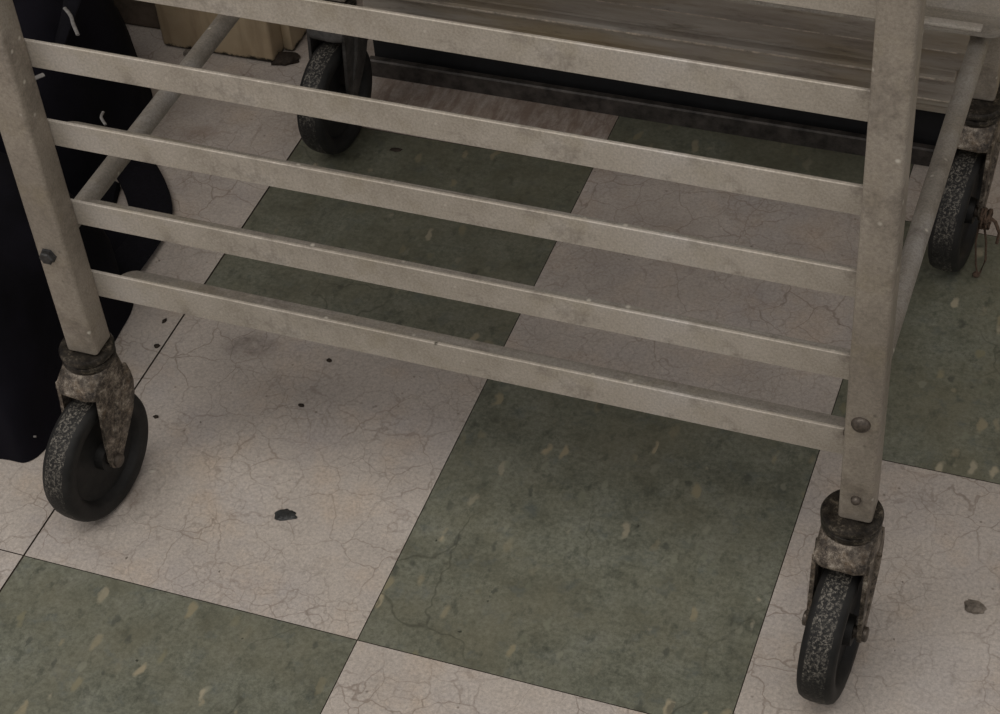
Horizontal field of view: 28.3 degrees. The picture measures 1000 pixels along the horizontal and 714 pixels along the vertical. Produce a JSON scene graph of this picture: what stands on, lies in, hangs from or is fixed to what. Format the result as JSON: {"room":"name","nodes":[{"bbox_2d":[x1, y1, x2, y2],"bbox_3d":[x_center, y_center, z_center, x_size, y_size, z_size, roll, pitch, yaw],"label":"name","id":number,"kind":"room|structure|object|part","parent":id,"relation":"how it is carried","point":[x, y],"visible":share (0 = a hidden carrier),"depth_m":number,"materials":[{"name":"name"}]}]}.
{"room":"storage room","nodes":[
{"label":"storage room","id":0,"kind":"room"},
{"bbox_2d":[0,0,999,713],"bbox_3d":[-0.430,0.518,1.357,7.056,0.060,5.500,12,47,17],"label":"floor","id":1,"kind":"structure","parent":0,"point":[456,543],"depth_m":1.68,"materials":[{"name":"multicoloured tile"}]},
{"bbox_2d":[0,0,172,462],"bbox_3d":[-0.625,-0.256,1.945,0.660,0.239,0.670,12,47,17],"label":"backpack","id":2,"kind":"object","parent":1,"relation":"on","point":[31,332],"visible":0.63,"depth_m":1.84,"materials":[{"name":"black fabric"}]},
{"bbox_3d":[-0.423,-0.373,1.938,0.052,0.092,0.151,-9,45,-4],"label":"handle","id":3,"kind":"part","parent":2,"relation":"part of","materials":[{"name":"black fabric"}]},
{"bbox_2d":[183,49,189,55],"bbox_3d":[-0.340,-0.332,2.161,0.013,0.007,0.009,3,45,9],"label":"crumb","id":4,"kind":"object","parent":1,"relation":"on","point":[186,51],"visible":0.39,"depth_m":2.16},
{"bbox_2d":[113,0,305,61],"bbox_3d":[-0.317,-0.647,2.041,0.230,0.620,0.270,12,47,17],"label":"cardboard box","id":5,"kind":"object","parent":1,"relation":"on","point":[180,27],"visible":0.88,"depth_m":2.14,"materials":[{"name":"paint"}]},
{"bbox_3d":[-0.383,-0.660,2.074,0.082,0.600,0.234,12,47,17],"label":"brown panel","id":6,"kind":"part","parent":5,"relation":"part of","materials":[{"name":"brown cardboard"}]},
{"bbox_2d":[271,52,299,65],"bbox_3d":[-0.233,-0.324,2.141,0.033,0.008,0.023,-9,45,-3],"label":"clump","id":7,"kind":"object","parent":1,"relation":"on","point":[282,58],"visible":1,"depth_m":2.14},
{"bbox_2d":[274,509,296,520],"bbox_3d":[-0.182,0.133,1.677,0.019,0.002,0.013,-8,45,-2],"label":"chewing gum","id":8,"kind":"object","parent":1,"relation":"on","point":[283,514],"visible":1,"depth_m":1.68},
{"bbox_2d":[390,148,402,151],"bbox_3d":[-0.106,-0.212,2.019,0.013,0.002,0.007,18,49,22],"label":"crumb","id":9,"kind":"object","parent":1,"relation":"on","point":[391,149],"visible":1,"depth_m":2.02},
{"bbox_2d":[0,0,999,704],"bbox_3d":[-0.015,-0.616,1.160,0.683,1.767,0.627,12,47,17],"label":"rack","id":10,"kind":"object","parent":1,"relation":"on","point":[95,452],"visible":1,"depth_m":1.42,"materials":[{"name":"metal"}]},
{"bbox_3d":[-0.388,-0.570,1.051,0.028,1.574,0.025,12,47,17],"label":"post","id":11,"kind":"part","parent":10,"relation":"part of","materials":[{"name":"metal"}]},
{"bbox_3d":[-0.047,-0.166,1.335,0.642,0.024,0.028,12,47,16],"label":"slide rail","id":12,"kind":"part","parent":10,"relation":"part of","materials":[{"name":"metal"}]},
{"bbox_3d":[-0.042,-0.115,1.385,0.642,0.024,0.028,12,47,16],"label":"slide rail","id":13,"kind":"part","parent":10,"relation":"part of","materials":[{"name":"metal"}]},
{"bbox_3d":[-0.037,-0.060,1.439,0.642,0.024,0.028,12,47,16],"label":"slide rail","id":14,"kind":"part","parent":10,"relation":"part of","materials":[{"name":"metal"}]},
{"bbox_3d":[-0.031,-0.010,1.493,0.642,0.027,0.034,12,47,16],"label":"slide rail","id":15,"kind":"part","parent":10,"relation":"part of","materials":[{"name":"metal"}]},
{"bbox_3d":[-0.053,-0.218,1.283,0.642,0.024,0.028,12,47,16],"label":"slide rail","id":16,"kind":"part","parent":10,"relation":"part of","materials":[{"name":"metal"}]},
{"bbox_3d":[-0.058,-0.272,1.230,0.642,0.024,0.028,12,47,16],"label":"slide rail","id":17,"kind":"part","parent":10,"relation":"part of","materials":[{"name":"metal"}]},
{"bbox_3d":[0.125,-0.345,1.750,0.642,0.024,0.032,12,47,17],"label":"slide rail","id":18,"kind":"part","parent":10,"relation":"part of","materials":[{"name":"metal"}]},
{"bbox_3d":[0.202,-0.450,0.871,0.024,1.574,0.025,12,47,17],"label":"post","id":19,"kind":"part","parent":10,"relation":"part of","materials":[{"name":"metal"}]},
{"bbox_2d":[972,208,999,277],"bbox_3d":[0.443,-0.106,1.807,0.021,0.072,0.022,-8,45,-2],"label":"string","id":20,"kind":"object","parent":10,"relation":"attached to","point":[986,214],"visible":1,"depth_m":1.79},
{"bbox_3d":[0.372,-0.793,1.201,0.024,1.574,0.025,12,47,17],"label":"post","id":21,"kind":"part","parent":10,"relation":"part of","materials":[{"name":"metal"}]},
{"bbox_2d":[363,0,969,166],"bbox_3d":[0.215,-0.745,1.886,0.624,0.900,0.559,12,47,17],"label":"base cabinet","id":22,"kind":"object","parent":1,"relation":"on","point":[828,48],"visible":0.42,"depth_m":1.96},
{"bbox_3d":[0.144,-0.307,1.962,0.610,0.054,0.014,12,47,17],"label":"panel","id":23,"kind":"part","parent":22,"relation":"part of","materials":[{"name":"metal"}]},
{"bbox_3d":[0.145,-0.347,1.923,0.620,0.056,0.010,12,47,17],"label":"panel","id":24,"kind":"part","parent":22,"relation":"part of","materials":[{"name":"metal"}]},
{"bbox_2d":[964,599,986,613],"bbox_3d":[0.373,0.196,1.556,0.019,0.004,0.014,21,50,24],"label":"lump","id":25,"kind":"object","parent":1,"relation":"on","point":[971,606],"visible":1,"depth_m":1.55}
]}

